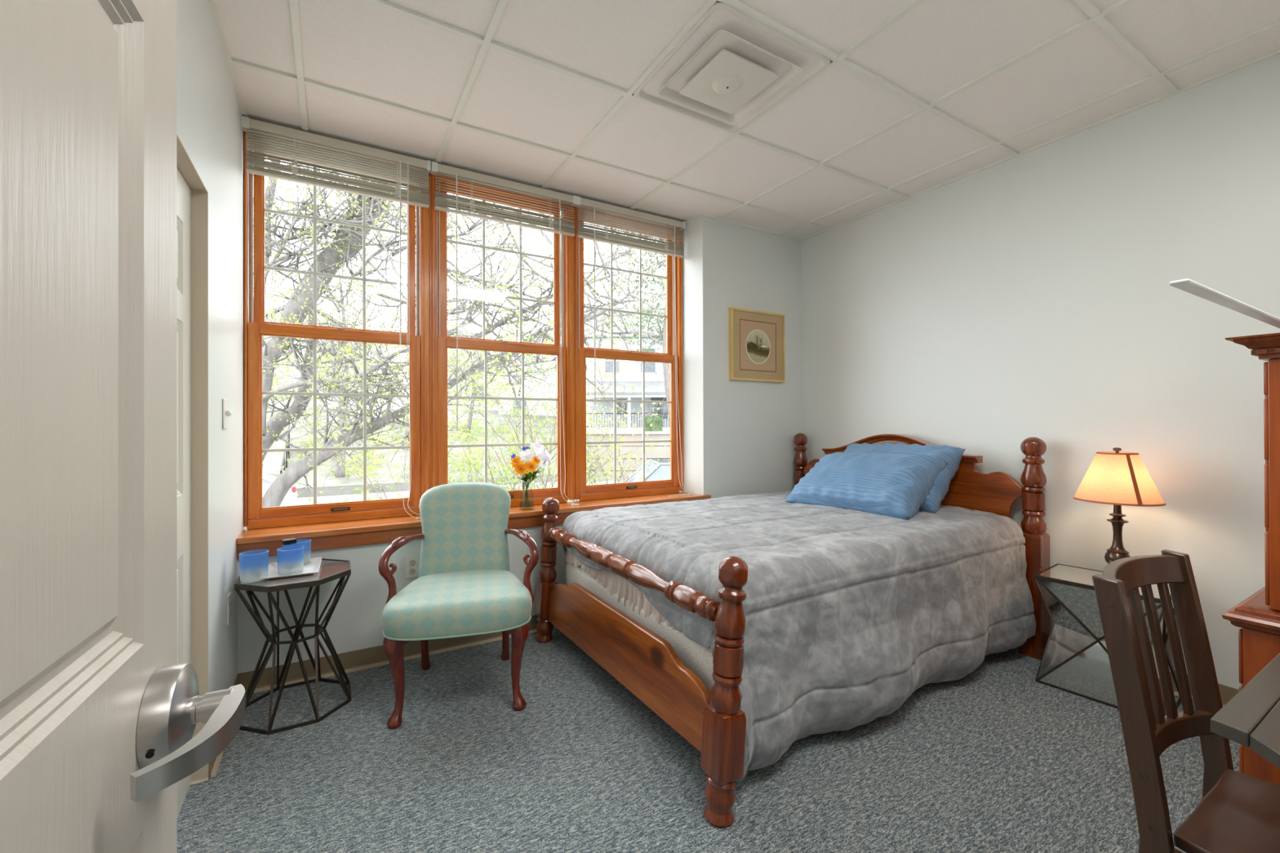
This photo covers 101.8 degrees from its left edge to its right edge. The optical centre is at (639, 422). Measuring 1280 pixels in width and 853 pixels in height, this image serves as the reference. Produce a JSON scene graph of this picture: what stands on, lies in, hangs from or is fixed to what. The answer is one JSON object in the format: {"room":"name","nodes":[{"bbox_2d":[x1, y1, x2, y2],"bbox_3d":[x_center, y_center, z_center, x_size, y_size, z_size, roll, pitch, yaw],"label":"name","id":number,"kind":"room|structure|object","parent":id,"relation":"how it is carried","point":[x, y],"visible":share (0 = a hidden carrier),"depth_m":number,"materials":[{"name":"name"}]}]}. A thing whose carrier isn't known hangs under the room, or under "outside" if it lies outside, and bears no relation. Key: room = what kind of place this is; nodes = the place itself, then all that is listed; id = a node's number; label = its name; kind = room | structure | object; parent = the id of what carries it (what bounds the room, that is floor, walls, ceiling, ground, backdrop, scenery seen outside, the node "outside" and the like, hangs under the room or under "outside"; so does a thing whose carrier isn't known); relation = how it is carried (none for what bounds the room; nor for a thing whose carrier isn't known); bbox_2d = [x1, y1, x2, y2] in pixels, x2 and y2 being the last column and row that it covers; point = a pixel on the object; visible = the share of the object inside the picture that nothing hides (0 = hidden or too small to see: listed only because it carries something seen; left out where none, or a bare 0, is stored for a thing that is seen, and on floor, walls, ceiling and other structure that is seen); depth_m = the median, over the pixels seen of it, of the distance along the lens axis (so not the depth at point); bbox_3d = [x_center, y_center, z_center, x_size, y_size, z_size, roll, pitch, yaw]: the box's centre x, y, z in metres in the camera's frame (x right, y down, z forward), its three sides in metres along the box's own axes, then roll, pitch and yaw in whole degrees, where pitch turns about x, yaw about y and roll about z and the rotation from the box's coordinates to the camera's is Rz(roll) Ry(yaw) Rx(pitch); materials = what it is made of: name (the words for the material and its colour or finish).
{"room":"bedroom","nodes":[
{"label":"bedroom","id":0,"kind":"room"},
{"bbox_2d":[177,0,246,692],"bbox_3d":[-1.111,-0.169,0.981,0.200,2.710,3.420,0,0,-31],"label":"wall","id":1,"kind":"structure","parent":0,"point":[210,131],"depth_m":1.92,"materials":[{"name":"paint"}]},
{"bbox_2d":[177,168,191,817],"bbox_3d":[-1.268,0.207,1.317,0.044,1.941,0.882,0,0,-31],"label":"door","id":2,"kind":"structure","parent":1,"relation":"in","point":[184,192],"depth_m":1.62,"materials":[{"name":"beige paint"}]},
{"bbox_2d":[177,134,208,785],"bbox_3d":[-1.294,0.209,1.301,0.191,1.958,0.892,0,0,-31],"label":"trim","id":3,"kind":"structure","parent":1,"relation":"attached to","point":[199,193],"depth_m":1.72,"materials":[{"name":"beige paint"}]},
{"bbox_2d":[208,674,238,778],"bbox_3d":[-1.591,1.145,2.006,0.018,0.093,0.626,0,0,-31],"label":"baseboard","id":4,"kind":"structure","parent":1,"relation":"attached to","point":[213,766],"depth_m":1.78,"materials":[{"name":"beige plastic"}]},
{"bbox_2d":[222,398,231,429],"bbox_3d":[-1.581,-0.031,1.993,0.024,0.116,0.072,0,0,-31],"label":"light switch","id":5,"kind":"object","parent":1,"relation":"attached to","point":[225,413],"visible":1,"depth_m":1.97,"materials":[{"name":"white plastic"}]},
{"bbox_2d":[226,591,231,625],"bbox_3d":[-1.636,0.741,2.072,0.008,0.114,0.070,0,0,-31],"label":"wall outlet","id":6,"kind":"object","parent":1,"relation":"attached to","point":[228,597],"visible":1,"depth_m":2.05,"materials":[{"name":"white plastic"}]},
{"bbox_2d":[229,599,231,617],"bbox_3d":[-1.634,0.741,2.073,0.002,0.072,0.028,0,0,-31],"label":"socket","id":7,"kind":"object","parent":6,"relation":"attached to","point":[229,599],"depth_m":2.07,"materials":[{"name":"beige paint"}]},
{"bbox_2d":[235,492,711,673],"bbox_3d":[-0.702,0.846,3.030,2.591,0.691,0.305,0,0,-31],"label":"wall","id":8,"kind":"structure","parent":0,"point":[355,623],"depth_m":2.50,"materials":[{"name":"paint"}]},
{"bbox_2d":[244,131,429,529],"bbox_3d":[-1.524,-0.452,2.674,0.812,1.910,0.110,0,0,-31],"label":"window","id":9,"kind":"structure","parent":8,"relation":"attached to","point":[255,517],"depth_m":2.61,"materials":[{"name":"brown wood"}]},
{"bbox_2d":[264,167,407,329],"bbox_3d":[-1.554,-0.896,2.693,0.649,0.831,0.007,0,0,-31],"label":"grille","id":10,"kind":"object","parent":9,"relation":"attached to","point":[314,217],"depth_m":2.67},
{"bbox_2d":[262,338,409,504],"bbox_3d":[-1.531,-0.004,2.656,0.661,0.837,0.007,0,0,-31],"label":"grille","id":11,"kind":"object","parent":9,"relation":"attached to","point":[314,393],"depth_m":2.66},
{"bbox_2d":[241,115,431,519],"bbox_3d":[-1.424,-0.454,2.584,0.906,1.914,0.154,0,0,-31],"label":"window blind","id":12,"kind":"object","parent":9,"relation":"attached to","point":[295,144],"visible":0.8,"depth_m":2.60,"materials":[{"name":"white plastic"}]},
{"bbox_2d":[237,614,555,693],"bbox_3d":[-0.239,1.144,3.162,3.523,0.093,0.018,0,0,-31],"label":"baseboard","id":13,"kind":"structure","parent":8,"relation":"attached to","point":[371,657],"depth_m":2.52,"materials":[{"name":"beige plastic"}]},
{"bbox_2d":[404,554,419,578],"bbox_3d":[-1.151,0.732,2.629,0.070,0.114,0.008,0,0,-31],"label":"wall outlet","id":14,"kind":"object","parent":8,"relation":"attached to","point":[411,562],"visible":0.89,"depth_m":2.63,"materials":[{"name":"white plastic"}]},
{"bbox_2d":[409,560,415,573],"bbox_3d":[-1.150,0.732,2.627,0.028,0.072,0.002,0,0,-31],"label":"socket","id":15,"kind":"object","parent":14,"relation":"attached to","point":[412,562],"depth_m":2.63,"materials":[{"name":"beige paint"}]},
{"bbox_2d":[429,172,573,506],"bbox_3d":[-0.810,-0.453,3.097,0.849,1.910,0.110,0,0,-31],"label":"window","id":16,"kind":"structure","parent":8,"relation":"attached to","point":[439,341],"depth_m":3.06,"materials":[{"name":"brown wood"}]},
{"bbox_2d":[447,200,553,342],"bbox_3d":[-0.826,-0.897,3.125,0.656,0.831,0.007,0,0,-31],"label":"grille","id":17,"kind":"object","parent":16,"relation":"attached to","point":[483,246],"depth_m":3.12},
{"bbox_2d":[447,351,557,489],"bbox_3d":[-0.803,-0.004,3.088,0.668,0.837,0.007,0,0,-31],"label":"grille","id":18,"kind":"object","parent":16,"relation":"attached to","point":[485,397],"depth_m":3.09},
{"bbox_2d":[430,161,579,505],"bbox_3d":[-0.741,-0.454,2.990,0.847,1.914,0.153,0,0,-31],"label":"window blind","id":19,"kind":"object","parent":16,"relation":"attached to","point":[460,204],"visible":1,"depth_m":3.00,"materials":[{"name":"white plastic"}]},
{"bbox_2d":[510,442,551,507],"bbox_3d":[-0.615,0.309,2.991,0.260,0.383,0.126,0,0,-31],"label":"flower vase","id":20,"kind":"object","parent":8,"relation":"on","point":[521,468],"visible":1,"depth_m":2.96,"materials":[{"name":"clear glass"}]},
{"bbox_2d":[573,206,683,501],"bbox_3d":[-0.084,-0.454,3.528,0.840,1.910,0.110,0,0,-31],"label":"window","id":21,"kind":"structure","parent":8,"relation":"attached to","point":[582,491],"depth_m":3.50,"materials":[{"name":"brown wood"}]},
{"bbox_2d":[583,227,666,351],"bbox_3d":[-0.094,-0.898,3.559,0.663,0.831,0.007,0,0,-31],"label":"grille","id":22,"kind":"object","parent":21,"relation":"attached to","point":[611,268],"depth_m":3.53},
{"bbox_2d":[586,359,671,483],"bbox_3d":[-0.071,-0.005,3.522,0.675,0.837,0.007,0,0,-31],"label":"grille","id":23,"kind":"object","parent":21,"relation":"attached to","point":[664,361],"depth_m":3.57,"materials":[{"name":"white plastic"}]},
{"bbox_2d":[574,195,694,497],"bbox_3d":[-0.014,-0.455,3.421,0.846,1.914,0.154,0,0,-31],"label":"window blind","id":24,"kind":"object","parent":21,"relation":"attached to","point":[603,236],"visible":0.98,"depth_m":3.44,"materials":[{"name":"white plastic"}]},
{"bbox_2d":[598,231,670,422],"bbox_3d":[1.857,-5.888,26.395,7.885,12.968,7.943,0,0,7],"label":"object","id":25,"kind":"object","parent":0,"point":[666,367],"visible":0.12,"depth_m":25.90,"materials":[{"name":"grey plant"}]},
{"bbox_2d":[177,627,1240,852],"bbox_3d":[0.983,1.240,1.054,3.873,0.120,5.420,0,0,-31],"label":"floor","id":26,"kind":"structure","parent":0,"point":[994,758],"depth_m":1.74,"materials":[{"name":"carpet"}]},
{"bbox_2d":[234,558,351,735],"bbox_3d":[-1.446,0.910,2.190,0.397,0.562,0.397,0,0,-31],"label":"side table","id":27,"kind":"object","parent":26,"relation":"on","point":[330,570],"visible":0.8,"depth_m":2.12,"materials":[{"name":"metal"}]},
{"bbox_2d":[239,549,268,582],"bbox_3d":[-1.540,0.574,2.073,0.096,0.111,0.096,0,0,-31],"label":"glass","id":28,"kind":"object","parent":27,"relation":"on","point":[253,564],"visible":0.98,"depth_m":2.04,"materials":[{"name":"blue glass"}]},
{"bbox_2d":[260,556,322,579],"bbox_3d":[-1.470,0.622,2.206,0.196,0.016,0.267,0,0,-29],"label":"tray","id":29,"kind":"object","parent":27,"relation":"on","point":[313,566],"visible":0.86,"depth_m":2.19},
{"bbox_2d":[281,537,296,546],"bbox_3d":[-1.495,0.561,2.215,0.033,0.124,0.047,0,0,42],"label":"box","id":30,"kind":"object","parent":29,"relation":"on","point":[285,543],"visible":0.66,"depth_m":2.20,"materials":[{"name":"black plastic"}]},
{"bbox_2d":[276,545,304,575],"bbox_3d":[-1.445,0.572,2.149,0.094,0.103,0.094,0,0,-31],"label":"glass","id":31,"kind":"object","parent":29,"relation":"on","point":[290,559],"visible":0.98,"depth_m":2.12,"materials":[{"name":"blue glass"}]},
{"bbox_2d":[291,538,311,564],"bbox_3d":[-1.498,0.573,2.288,0.086,0.101,0.086,0,0,-31],"label":"glass","id":32,"kind":"object","parent":29,"relation":"on","point":[306,543],"visible":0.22,"depth_m":2.28,"materials":[{"name":"blue glass"}]},
{"bbox_2d":[377,482,538,728],"bbox_3d":[-0.790,0.744,2.317,0.669,0.890,0.628,0,0,-15],"label":"armchair","id":33,"kind":"object","parent":26,"relation":"on","point":[465,585],"visible":1,"depth_m":2.25,"materials":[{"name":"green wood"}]},
{"bbox_2d":[534,432,1050,827],"bbox_3d":[0.732,0.633,2.763,2.215,1.113,1.664,0,0,-31],"label":"bed","id":34,"kind":"object","parent":26,"relation":"on","point":[642,661],"visible":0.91,"depth_m":2.09,"materials":[{"name":"brown wood"}]},
{"bbox_2d":[565,562,714,697],"bbox_3d":[0.755,0.873,2.776,1.930,0.223,1.368,0,0,-31],"label":"box spring","id":35,"kind":"object","parent":34,"relation":"on","point":[693,655],"visible":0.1,"depth_m":2.01,"materials":[{"name":"white fabric"}]},
{"bbox_2d":[565,550,711,653],"bbox_3d":[0.755,0.667,2.770,1.937,0.272,1.330,0,0,-31],"label":"mattress","id":36,"kind":"object","parent":35,"relation":"on","point":[615,584],"visible":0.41,"depth_m":2.30,"materials":[{"name":"white fabric"}]},
{"bbox_2d":[562,489,1035,780],"bbox_3d":[0.745,0.817,2.719,1.951,0.704,1.547,0,0,-31],"label":"comforter","id":37,"kind":"object","parent":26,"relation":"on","point":[849,613],"visible":0.82,"depth_m":2.05,"materials":[{"name":"grey fabric"}]},
{"bbox_2d":[785,451,946,519],"bbox_3d":[1.268,0.350,2.959,0.471,0.351,0.720,0,0,-39],"label":"pillow","id":38,"kind":"object","parent":37,"relation":"on","point":[889,484],"visible":0.91,"depth_m":2.79,"materials":[{"name":"blue fabric"}]},
{"bbox_2d":[844,443,965,513],"bbox_3d":[1.469,0.314,3.090,0.383,0.376,0.720,0,0,-35],"label":"pillow","id":39,"kind":"object","parent":37,"relation":"on","point":[951,455],"visible":0.3,"depth_m":2.87,"materials":[{"name":"blue fabric"}]},
{"bbox_2d":[1034,563,1181,715],"bbox_3d":[2.054,0.937,2.289,0.322,0.484,0.432,0,0,-36],"label":"nightstand","id":40,"kind":"object","parent":26,"relation":"on","point":[1075,660],"visible":0.47,"depth_m":2.26,"materials":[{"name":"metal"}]},
{"bbox_2d":[1073,447,1165,575],"bbox_3d":[2.081,0.402,2.265,0.298,0.584,0.298,0,0,-31],"label":"table lamp","id":41,"kind":"object","parent":40,"relation":"on","point":[1117,478],"visible":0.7,"depth_m":2.20,"materials":[{"name":"beige fabric"}]},
{"bbox_2d":[1092,549,1279,852],"bbox_3d":[1.153,0.734,0.864,0.424,0.891,0.555,0,0,-31],"label":"desk chair","id":42,"kind":"object","parent":26,"relation":"on","point":[1237,812],"visible":0.99,"depth_m":1.01,"materials":[{"name":"brown wood"}]},
{"bbox_2d":[1210,653,1279,768],"bbox_3d":[1.266,0.809,0.807,0.900,0.740,0.364,0,0,-31],"label":"desk","id":43,"kind":"object","parent":26,"relation":"on","point":[1251,717],"visible":1,"depth_m":0.78,"materials":[{"name":"grey laminate"}]},
{"bbox_2d":[1168,278,1279,328],"bbox_3d":[1.173,0.113,0.910,0.814,0.652,0.160,0,0,-31],"label":"desk lamp","id":44,"kind":"object","parent":43,"relation":"on","point":[1189,286],"visible":1,"depth_m":0.87,"materials":[{"name":"white plastic"}]},
{"bbox_2d":[1222,333,1279,785],"bbox_3d":[2.051,0.481,1.364,1.028,1.393,0.534,0,0,-31],"label":"cabinet","id":45,"kind":"object","parent":26,"relation":"on","point":[1257,616],"visible":0.7,"depth_m":1.29,"materials":[{"name":"brown wood"}]},
{"bbox_2d":[679,214,801,497],"bbox_3d":[0.762,-0.165,3.926,1.018,2.710,0.265,0,0,-31],"label":"wall","id":46,"kind":"structure","parent":0,"point":[739,435],"depth_m":3.72,"materials":[{"name":"paint"}]},
{"bbox_2d":[728,306,785,382],"bbox_3d":[0.865,-0.558,3.817,0.524,0.512,0.032,0,0,-31],"label":"framed picture","id":47,"kind":"object","parent":46,"relation":"attached to","point":[757,339],"visible":1,"depth_m":3.80,"materials":[{"name":"beige paper"}]},
{"bbox_2d":[746,330,769,363],"bbox_3d":[0.868,-0.554,3.812,0.228,0.238,0.001,0,0,-31],"label":"print","id":48,"kind":"object","parent":47,"relation":"attached to","point":[757,341],"depth_m":3.81,"materials":[{"name":"brown"}]},
{"bbox_2d":[208,0,1279,240],"bbox_3d":[0.977,-1.479,1.057,3.873,0.101,5.431,0,0,-31],"label":"ceiling","id":49,"kind":"structure","parent":0,"point":[913,98],"depth_m":2.18,"materials":[{"name":"tile"}]},
{"bbox_2d":[633,1,830,132],"bbox_3d":[0.363,-1.486,2.157,0.586,0.197,0.586,0,0,-31],"label":"ceiling vent","id":50,"kind":"object","parent":49,"relation":"in","point":[731,85],"visible":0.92,"depth_m":2.16,"materials":[{"name":"metal"}]},
{"bbox_2d":[800,53,1279,689],"bbox_3d":[2.112,-0.173,2.797,0.150,2.710,3.455,0,0,-31],"label":"wall","id":51,"kind":"structure","parent":0,"point":[986,312],"depth_m":2.51,"materials":[{"name":"paint"}]},
{"bbox_2d":[1174,671,1239,706],"bbox_3d":[2.030,1.136,2.771,0.018,0.093,3.005,0,0,-31],"label":"baseboard","id":52,"kind":"structure","parent":51,"relation":"attached to","point":[1227,693],"depth_m":2.14,"materials":[{"name":"beige plastic"}]},
{"bbox_3d":[1.316,-0.177,0.537,3.523,2.710,0.120,0,0,-31],"label":"wall","id":53,"kind":"structure","parent":0,"visible":0},
{"bbox_2d":[0,0,246,852],"bbox_3d":[-0.286,0.154,0.183,0.114,2.030,0.820,0,0,-27],"label":"door","id":54,"kind":"structure","parent":53,"relation":"in","point":[100,715],"depth_m":0.39,"materials":[{"name":"white wood"}]},
{"label":"outside","id":55,"kind":"structure","parent":0,"visible":0},
{"bbox_2d":[586,480,623,484],"bbox_3d":[6.635,2.767,18.223,110.000,0.300,17.800,0,0,-31],"label":"ground","id":56,"kind":"structure","parent":55,"point":[602,482],"depth_m":23.06,"materials":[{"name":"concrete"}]},
{"bbox_2d":[262,473,297,506],"bbox_3d":[-11.289,1.914,12.942,4.446,1.480,2.140,0,0,-39],"label":"parked car","id":57,"kind":"object","parent":56,"relation":"on","point":[290,500],"visible":0.03,"depth_m":13.55,"materials":[{"name":"white paint"}]},
{"bbox_2d":[291,485,295,493],"bbox_3d":[-9.172,1.776,13.744,0.095,0.150,0.240,0,0,-39],"label":"tail light","id":58,"kind":"object","parent":57,"relation":"attached to","point":[293,487],"depth_m":13.65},
{"bbox_2d":[284,399,555,503],"bbox_3d":[-2.910,1.014,7.155,3.163,3.213,3.481,0,0,5],"label":"leafy shrub","id":59,"kind":"object","parent":56,"relation":"on","point":[477,450],"visible":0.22,"depth_m":6.30,"materials":[{"name":"green plant"}]},
{"bbox_2d":[295,472,557,497],"bbox_3d":[-7.428,2.440,20.173,10.600,0.450,0.400,0,0,-31],"label":"wall","id":60,"kind":"structure","parent":56,"relation":"on","point":[348,489],"depth_m":18.52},
{"bbox_2d":[246,157,670,528],"bbox_3d":[-2.043,-1.791,7.894,8.936,8.893,5.208,0,0,-23],"label":"bare tree","id":61,"kind":"object","parent":56,"relation":"on","point":[346,244],"visible":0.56,"depth_m":7.07,"materials":[{"name":"grey plant"}]},
{"bbox_2d":[399,259,670,501],"bbox_3d":[-1.401,0.180,6.913,3.432,4.866,3.848,0,0,-31],"label":"leafy shrub","id":62,"kind":"object","parent":56,"relation":"on","point":[509,468],"visible":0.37,"depth_m":6.77,"materials":[{"name":"green plant"}]},
{"bbox_2d":[533,340,666,502],"bbox_3d":[-0.722,0.662,7.812,2.322,3.903,2.141,0,0,32],"label":"leafy shrub","id":63,"kind":"object","parent":56,"relation":"on","point":[604,433],"visible":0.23,"depth_m":7.70,"materials":[{"name":"green plant"}]},
{"bbox_2d":[567,458,670,502],"bbox_3d":[0.681,1.739,11.678,4.680,1.750,2.140,0,0,-7],"label":"parked car","id":64,"kind":"object","parent":56,"relation":"on","point":[663,465],"visible":0.02,"depth_m":10.99,"materials":[{"name":"paint"}]},
{"bbox_2d":[586,431,670,481],"bbox_3d":[1.337,1.585,23.680,9.300,2.330,0.441,0,0,0],"label":"wall","id":65,"kind":"structure","parent":56,"relation":"on","point":[664,452],"depth_m":23.53,"materials":[{"name":"concrete"}]},
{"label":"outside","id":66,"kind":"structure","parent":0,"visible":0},
{"bbox_2d":[295,481,587,505],"bbox_3d":[-23.475,2.620,9.201,49.000,0.120,2.600,0,0,-31],"label":"sidewalk","id":67,"kind":"structure","parent":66,"point":[333,499],"depth_m":17.57,"materials":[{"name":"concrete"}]},
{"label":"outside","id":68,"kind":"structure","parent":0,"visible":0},
{"bbox_2d":[586,433,670,471],"bbox_3d":[4.086,1.625,34.678,14.598,2.100,21.797,0,0,0],"label":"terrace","id":69,"kind":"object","parent":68,"point":[619,433],"depth_m":23.78,"materials":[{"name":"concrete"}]},
{"bbox_2d":[584,307,670,431],"bbox_3d":[0.706,-3.712,35.514,8.900,8.600,9.700,0,0,0],"label":"house","id":70,"kind":"structure","parent":69,"relation":"on","point":[633,377],"depth_m":32.65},
{"bbox_2d":[641,416,663,431],"bbox_3d":[0.650,0.161,26.839,1.156,0.988,0.971,0,0,0],"label":"clipped hedge","id":71,"kind":"object","parent":69,"relation":"on","point":[648,420],"visible":0.83,"depth_m":26.46,"materials":[{"name":"green plant"}]},
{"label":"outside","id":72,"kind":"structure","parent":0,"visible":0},
{"bbox_2d":[266,407,592,486],"bbox_3d":[-23.947,0.589,25.674,45.000,3.596,26.000,0,0,-31],"label":"bank","id":73,"kind":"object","parent":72,"point":[384,472],"visible":0.12,"depth_m":24.51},
{"bbox_2d":[262,423,290,475],"bbox_3d":[-14.137,1.319,19.285,1.755,3.128,5.031,0,0,-31],"label":"steps","id":74,"kind":"structure","parent":73,"relation":"on","point":[274,462],"depth_m":19.79,"materials":[{"name":"concrete"}]},
{"bbox_2d":[263,304,330,413],"bbox_3d":[-17.599,-2.763,23.451,6.128,6.972,6.612,0,0,30],"label":"leafy tree","id":75,"kind":"object","parent":73,"relation":"on","point":[289,357],"visible":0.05,"depth_m":24.24,"materials":[{"name":"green plant"}]},
{"bbox_2d":[263,304,373,408],"bbox_3d":[-27.727,-5.163,42.818,9.800,8.320,8.700,0,0,-31],"label":"house","id":76,"kind":"structure","parent":73,"relation":"on","point":[277,405],"depth_m":39.32,"materials":[{"name":"white"}]},
{"bbox_2d":[265,193,408,477],"bbox_3d":[-11.360,-3.324,19.719,6.770,11.014,6.349,0,0,-5],"label":"street tree","id":77,"kind":"object","parent":73,"relation":"on","point":[340,470],"visible":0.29,"depth_m":19.58,"materials":[{"name":"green plant"}]},
{"bbox_2d":[322,306,408,414],"bbox_3d":[-14.453,-3.220,29.596,6.642,6.718,6.054,0,0,-25],"label":"leafy tree","id":78,"kind":"object","parent":73,"relation":"on","point":[380,324],"visible":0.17,"depth_m":29.33,"materials":[{"name":"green plant"}]},
{"bbox_2d":[294,418,532,477],"bbox_3d":[-10.647,1.064,25.641,10.804,2.643,11.598,0,0,-31],"label":"ground cover","id":79,"kind":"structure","parent":73,"relation":"on","point":[465,424],"depth_m":24.25,"materials":[{"name":"green plant"}]},
{"bbox_2d":[407,328,497,410],"bbox_3d":[-16.867,-4.380,48.002,7.800,7.120,8.700,0,0,-19],"label":"house","id":80,"kind":"structure","parent":73,"relation":"on","point":[461,332],"depth_m":44.68,"materials":[{"name":"white"}]},
{"bbox_2d":[447,315,518,429],"bbox_3d":[-9.656,-3.403,29.263,5.823,7.644,5.434,0,0,41],"label":"leafy tree","id":81,"kind":"object","parent":73,"relation":"on","point":[470,415],"visible":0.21,"depth_m":29.09,"materials":[{"name":"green plant"}]},
{"bbox_2d":[493,327,589,425],"bbox_3d":[-7.443,-3.323,43.152,7.300,7.520,8.700,0,0,0],"label":"house","id":82,"kind":"structure","parent":73,"relation":"on","point":[553,394],"depth_m":39.19,"materials":[{"name":"white"}]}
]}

